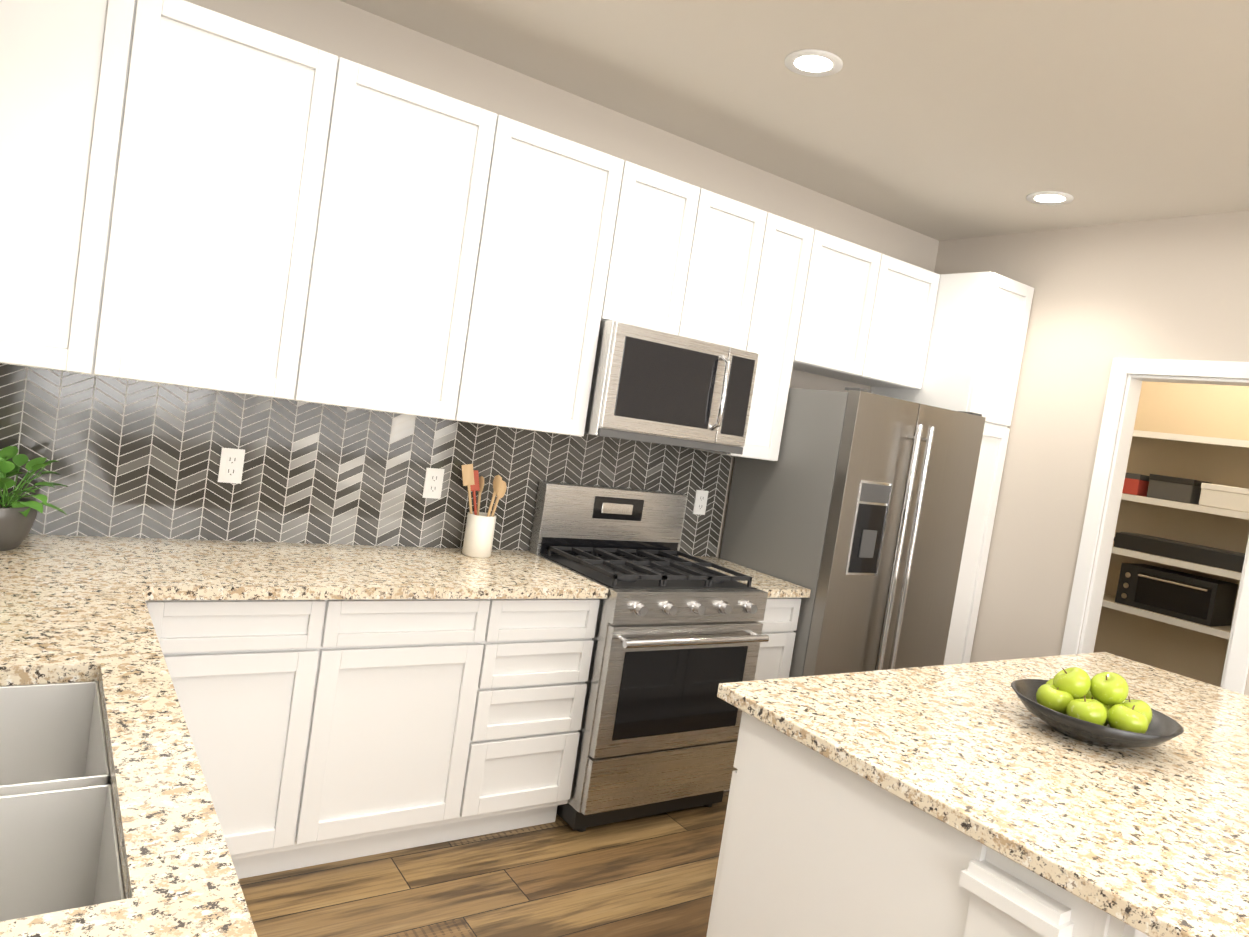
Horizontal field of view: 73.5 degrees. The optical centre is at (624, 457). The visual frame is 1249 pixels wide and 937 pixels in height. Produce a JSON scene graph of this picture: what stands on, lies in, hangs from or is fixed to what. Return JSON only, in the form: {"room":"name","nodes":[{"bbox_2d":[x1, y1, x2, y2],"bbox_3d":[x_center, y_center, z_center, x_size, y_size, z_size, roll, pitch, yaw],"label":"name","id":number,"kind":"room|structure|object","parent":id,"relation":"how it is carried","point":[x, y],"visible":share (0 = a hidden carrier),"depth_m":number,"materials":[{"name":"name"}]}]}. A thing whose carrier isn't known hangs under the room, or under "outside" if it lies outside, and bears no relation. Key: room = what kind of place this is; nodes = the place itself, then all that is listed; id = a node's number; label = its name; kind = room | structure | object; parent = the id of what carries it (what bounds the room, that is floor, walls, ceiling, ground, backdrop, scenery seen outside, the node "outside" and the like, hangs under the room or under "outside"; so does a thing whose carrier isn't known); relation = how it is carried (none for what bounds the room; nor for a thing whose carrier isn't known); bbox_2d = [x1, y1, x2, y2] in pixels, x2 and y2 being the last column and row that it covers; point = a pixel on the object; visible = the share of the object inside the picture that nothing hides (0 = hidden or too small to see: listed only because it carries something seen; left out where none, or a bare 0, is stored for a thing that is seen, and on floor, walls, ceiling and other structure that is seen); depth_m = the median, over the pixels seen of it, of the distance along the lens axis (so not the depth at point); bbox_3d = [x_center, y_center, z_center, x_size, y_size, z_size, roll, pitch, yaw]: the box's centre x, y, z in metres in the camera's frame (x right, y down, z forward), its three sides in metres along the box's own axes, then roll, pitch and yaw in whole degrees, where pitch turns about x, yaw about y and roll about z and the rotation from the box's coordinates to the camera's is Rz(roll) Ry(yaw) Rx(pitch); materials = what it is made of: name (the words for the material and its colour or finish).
{"room":"kitchen","nodes":[
{"label":"kitchen","id":0,"kind":"room"},
{"bbox_2d":[238,790,729,936],"bbox_3d":[3.519,2.026,1.660,9.200,0.060,8.200,7,4,-35],"label":"floor","id":1,"kind":"structure","parent":0,"point":[651,876],"depth_m":2.64,"materials":[{"name":"brown wood"}]},
{"bbox_2d":[0,681,111,789],"bbox_3d":[-1.761,0.733,2.187,0.652,0.880,0.698,7,4,-35],"label":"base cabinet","id":2,"kind":"object","parent":1,"relation":"on","point":[106,749],"depth_m":1.63,"materials":[{"name":"white"}]},
{"bbox_2d":[0,534,256,936],"bbox_3d":[-0.626,0.623,0.615,0.687,0.239,4.517,7,4,-35],"label":"countertop","id":3,"kind":"structure","parent":2,"relation":"on","point":[73,608],"depth_m":1.27,"materials":[{"name":"stone"}]},
{"bbox_2d":[0,446,67,550],"bbox_3d":[-1.730,0.112,2.307,0.330,0.273,0.328,7,4,-35],"label":"potted plant","id":4,"kind":"object","parent":3,"relation":"on","point":[18,514],"visible":1,"depth_m":2.29,"materials":[{"name":"green plant"}]},
{"bbox_2d":[145,599,356,878],"bbox_3d":[-1.286,0.784,2.582,0.579,0.880,0.596,7,4,-35],"label":"base cabinet","id":5,"kind":"object","parent":1,"relation":"on","point":[324,731],"depth_m":2.40,"materials":[{"name":"white wood"}]},
{"bbox_2d":[321,599,496,863],"bbox_3d":[-0.909,0.827,2.846,0.591,0.880,0.596,7,4,-35],"label":"base cabinet","id":6,"kind":"object","parent":1,"relation":"on","point":[412,697],"depth_m":2.65,"materials":[{"name":"white wood"}]},
{"bbox_2d":[136,538,607,599],"bbox_3d":[-0.826,0.377,2.813,1.446,0.035,0.632,7,4,-35],"label":"countertop","id":7,"kind":"structure","parent":6,"relation":"on","point":[179,569],"depth_m":2.66,"materials":[{"name":"stone"}]},
{"bbox_2d":[461,464,506,557],"bbox_3d":[-0.555,0.204,3.211,0.187,0.347,0.192,7,4,-35],"label":"utensil crock","id":8,"kind":"object","parent":7,"relation":"on","point":[479,535],"visible":0.96,"depth_m":3.17,"materials":[{"name":"beige ceramic"}]},
{"bbox_2d":[465,598,599,837],"bbox_3d":[-0.516,0.872,3.121,0.495,0.880,0.596,7,4,-35],"label":"base cabinet","id":9,"kind":"object","parent":1,"relation":"on","point":[540,654],"depth_m":2.90,"materials":[{"name":"white wood"}]},
{"bbox_2d":[529,481,768,831],"bbox_3d":[0.062,0.777,3.397,0.736,1.210,0.734,7,4,-35],"label":"gas range","id":10,"kind":"object","parent":1,"relation":"on","point":[676,639],"visible":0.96,"depth_m":3.18,"materials":[{"name":"silver metal"}]},
{"bbox_2d":[724,598,800,790],"bbox_3d":[0.415,0.978,3.772,0.293,0.879,0.597,7,4,-35],"label":"base cabinet","id":11,"kind":"object","parent":1,"relation":"on","point":[780,623],"visible":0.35,"depth_m":3.55,"materials":[{"name":"white wood"}]},
{"bbox_2d":[678,556,810,597],"bbox_3d":[0.493,0.528,3.735,0.299,0.035,0.632,7,4,-35],"label":"countertop","id":12,"kind":"structure","parent":11,"relation":"on","point":[773,587],"depth_m":3.59,"materials":[{"name":"stone"}]},
{"bbox_2d":[706,711,969,936],"bbox_3d":[0.618,1.102,1.939,0.534,0.880,0.644,7,4,-35],"label":"base cabinet","id":13,"kind":"object","parent":1,"relation":"on","point":[814,843],"depth_m":1.80,"materials":[{"name":"white wood"}]},
{"bbox_2d":[720,387,985,677],"bbox_3d":[1.041,0.600,4.013,0.910,1.787,0.753,7,4,-35],"label":"refrigerator","id":14,"kind":"object","parent":1,"relation":"on","point":[850,509],"visible":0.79,"depth_m":3.67,"materials":[{"name":"grey metal"}]},
{"bbox_2d":[871,271,1033,664],"bbox_3d":[1.575,0.307,4.449,0.375,2.480,0.617,7,4,-35],"label":"pantry cabinet","id":15,"kind":"object","parent":1,"relation":"on","point":[978,333],"visible":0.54,"depth_m":4.21,"materials":[{"name":"white wood"}]},
{"bbox_2d":[950,837,1149,936],"bbox_3d":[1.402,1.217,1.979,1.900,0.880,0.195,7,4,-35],"label":"base cabinet","id":16,"kind":"object","parent":1,"relation":"on","point":[998,896],"depth_m":1.43,"materials":[{"name":"white wood"}]},
{"bbox_2d":[717,652,1248,936],"bbox_3d":[1.361,0.740,2.123,1.950,0.035,1.205,7,4,-35],"label":"countertop","id":17,"kind":"structure","parent":16,"relation":"on","point":[1153,841],"depth_m":1.78,"materials":[{"name":"stone"}]},
{"bbox_2d":[1011,667,1183,748],"bbox_3d":[1.173,0.613,2.088,0.380,0.164,0.380,7,4,-35],"label":"bowl","id":18,"kind":"object","parent":17,"relation":"on","point":[1098,709],"visible":1,"depth_m":2.04,"materials":[{"name":"black"}]},
{"bbox_2d":[185,0,938,557],"bbox_3d":[1.524,0.132,4.841,9.175,2.770,0.120,7,4,-35],"label":"wall","id":19,"kind":"structure","parent":0,"point":[339,28],"depth_m":3.34,"materials":[{"name":"beige paint"}]},
{"bbox_2d":[0,0,167,378],"bbox_3d":[-1.662,-0.787,2.249,0.603,1.055,0.328,7,4,-35],"label":"upper cabinet","id":20,"kind":"object","parent":19,"relation":"attached to","point":[80,79],"depth_m":2.21,"materials":[{"name":"white wood"}]},
{"bbox_2d":[124,0,363,403],"bbox_3d":[-1.249,-0.740,2.538,0.652,1.055,0.328,7,4,-35],"label":"upper cabinet","id":21,"kind":"object","parent":19,"relation":"attached to","point":[196,196],"depth_m":2.44,"materials":[{"name":"white wood"}]},
{"bbox_2d":[0,363,731,556],"bbox_3d":[-0.814,0.079,3.154,3.179,0.524,0.009,7,4,-35],"label":"tile backsplash","id":22,"kind":"structure","parent":19,"relation":"attached to","point":[137,459],"depth_m":2.90,"materials":[{"name":"grey tile"}]},
{"bbox_2d":[218,448,244,483],"bbox_3d":[-1.315,0.029,2.796,0.072,0.116,0.007,7,4,-35],"label":"electrical outlet","id":23,"kind":"object","parent":22,"relation":"attached to","point":[231,465],"visible":1,"depth_m":2.79,"materials":[{"name":"white plastic"}]},
{"bbox_2d":[422,468,444,498],"bbox_3d":[-0.732,0.101,3.204,0.072,0.116,0.007,7,4,-35],"label":"electrical outlet","id":24,"kind":"object","parent":22,"relation":"attached to","point":[433,482],"visible":1,"depth_m":3.20,"materials":[{"name":"white plastic"}]},
{"bbox_2d":[693,490,708,514],"bbox_3d":[0.362,0.215,3.969,0.072,0.116,0.007,7,4,-35],"label":"electrical outlet","id":25,"kind":"object","parent":22,"relation":"attached to","point":[701,497],"visible":1,"depth_m":3.96,"materials":[{"name":"white plastic"}]},
{"bbox_2d":[320,66,519,422],"bbox_3d":[-0.815,-0.690,2.842,0.656,1.055,0.328,7,4,-35],"label":"upper cabinet","id":26,"kind":"object","parent":19,"relation":"attached to","point":[428,191],"depth_m":2.75,"materials":[{"name":"white wood"}]},
{"bbox_2d":[476,122,643,436],"bbox_3d":[-0.382,-0.641,3.145,0.650,1.055,0.328,7,4,-35],"label":"upper cabinet","id":27,"kind":"object","parent":19,"relation":"attached to","point":[569,227],"depth_m":3.05,"materials":[{"name":"white wood"}]},
{"bbox_2d":[620,167,715,338],"bbox_3d":[0.044,-0.820,3.408,0.435,0.602,0.328,7,4,-35],"label":"upper cabinet","id":28,"kind":"object","parent":19,"relation":"attached to","point":[668,262],"depth_m":3.31,"materials":[{"name":"white wood"}]},
{"bbox_2d":[584,320,758,454],"bbox_3d":[0.139,-0.281,3.460,0.734,0.435,0.462,7,4,-35],"label":"over-the-range microwave","id":29,"kind":"object","parent":28,"relation":"attached to","point":[648,385],"visible":0.96,"depth_m":3.27,"materials":[{"name":"silver metal"}]},
{"bbox_2d":[696,194,771,351],"bbox_3d":[0.299,-0.791,3.587,0.434,0.602,0.328,7,4,-35],"label":"upper cabinet","id":30,"kind":"object","parent":19,"relation":"attached to","point":[738,248],"depth_m":3.51,"materials":[{"name":"white wood"}]},
{"bbox_2d":[686,214,827,460],"bbox_3d":[0.562,-0.533,3.806,0.415,1.055,0.328,7,4,-35],"label":"upper cabinet","id":31,"kind":"object","parent":19,"relation":"attached to","point":[794,262],"depth_m":3.71,"materials":[{"name":"white wood"}]},
{"bbox_2d":[808,234,895,379],"bbox_3d":[0.931,-0.722,4.029,0.529,0.595,0.328,7,4,-35],"label":"upper cabinet","id":32,"kind":"object","parent":19,"relation":"attached to","point":[857,280],"depth_m":3.94,"materials":[{"name":"white wood"}]},
{"bbox_2d":[844,259,939,389],"bbox_3d":[1.263,-0.684,4.261,0.528,0.595,0.328,7,4,-35],"label":"upper cabinet","id":33,"kind":"object","parent":19,"relation":"attached to","point":[912,295],"depth_m":4.19,"materials":[{"name":"white wood"}]},
{"bbox_2d":[340,0,1248,240],"bbox_3d":[3.938,-0.769,1.517,9.200,0.060,8.200,7,4,-35],"label":"ceiling","id":34,"kind":"structure","parent":0,"point":[940,120],"depth_m":2.90,"materials":[{"name":"beige paint"}]},
{"bbox_2d":[785,49,842,76],"bbox_3d":[0.622,-1.295,2.749,0.190,0.006,0.190,7,4,-35],"label":"recessed light","id":35,"kind":"object","parent":34,"relation":"in","point":[812,61],"visible":1,"depth_m":2.74,"materials":[{"name":"white"}]},
{"bbox_2d":[1026,191,1073,204],"bbox_3d":[1.896,-1.154,3.726,0.190,0.006,0.190,7,4,-35],"label":"recessed light","id":36,"kind":"object","parent":34,"relation":"in","point":[1043,197],"visible":1,"depth_m":3.72,"materials":[{"name":"white"}]},
{"bbox_2d":[934,210,1248,695],"bbox_3d":[2.168,0.269,4.051,0.120,2.770,1.930,7,4,-35],"label":"wall","id":37,"kind":"structure","parent":0,"point":[1176,288],"depth_m":4.03,"materials":[{"name":"beige paint"}]},
{"bbox_2d":[1060,358,1248,693],"bbox_3d":[2.381,0.644,3.686,0.152,2.130,0.730,7,4,-35],"label":"door frame","id":38,"kind":"structure","parent":37,"relation":"attached to","point":[1235,671],"depth_m":3.87,"materials":[{"name":"white wood"}]},
{"bbox_2d":[1093,381,1248,686],"bbox_3d":[3.296,0.404,4.713,0.120,2.770,1.480,7,4,-35],"label":"wall","id":39,"kind":"structure","parent":0,"point":[1215,411],"depth_m":4.76,"materials":[{"name":"beige paint"}]},
{"bbox_3d":[2.795,0.351,4.289,1.190,2.770,1.360,7,4,-35],"label":"lining","id":40,"kind":"object","parent":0,"visible":0},
{"bbox_2d":[1102,430,1248,639],"bbox_3d":[3.115,0.628,4.553,0.309,1.460,1.353,7,4,-35],"label":"pantry shelves","id":41,"kind":"object","parent":40,"relation":"attached to","point":[1217,631],"visible":0.29,"depth_m":4.50,"materials":[{"name":"beige wood"}]},
{"bbox_2d":[1122,472,1149,496],"bbox_3d":[2.954,0.156,4.874,0.206,0.121,0.176,7,4,-35],"label":"box","id":42,"kind":"object","parent":41,"relation":"on","point":[1136,484],"visible":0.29,"depth_m":4.78,"materials":[{"name":"red cardboard"}]},
{"bbox_2d":[1115,563,1237,625],"bbox_3d":[3.040,0.754,4.629,0.307,0.229,0.480,7,4,-35],"label":"toaster oven","id":43,"kind":"object","parent":41,"relation":"on","point":[1206,601],"visible":1,"depth_m":4.51,"materials":[{"name":"black metal"}]},
{"bbox_2d":[1147,474,1211,504],"bbox_3d":[3.093,0.182,4.662,0.236,0.131,0.226,7,4,-35],"label":"box","id":44,"kind":"object","parent":41,"relation":"on","point":[1177,489],"visible":0.85,"depth_m":4.58,"materials":[{"name":"grey cardboard"}]},
{"bbox_2d":[1114,532,1244,572],"bbox_3d":[3.094,0.520,4.605,0.250,0.090,0.720,7,4,-35],"label":"griddle","id":45,"kind":"object","parent":41,"relation":"on","point":[1199,554],"visible":0.83,"depth_m":4.52,"materials":[{"name":"grey metal"}]},
{"bbox_2d":[1199,483,1248,512],"bbox_3d":[3.260,0.225,4.417,0.236,0.121,0.306,7,4,-35],"label":"box","id":46,"kind":"object","parent":41,"relation":"on","point":[1225,497],"visible":1,"depth_m":4.38,"materials":[{"name":"white cardboard"}]}
]}

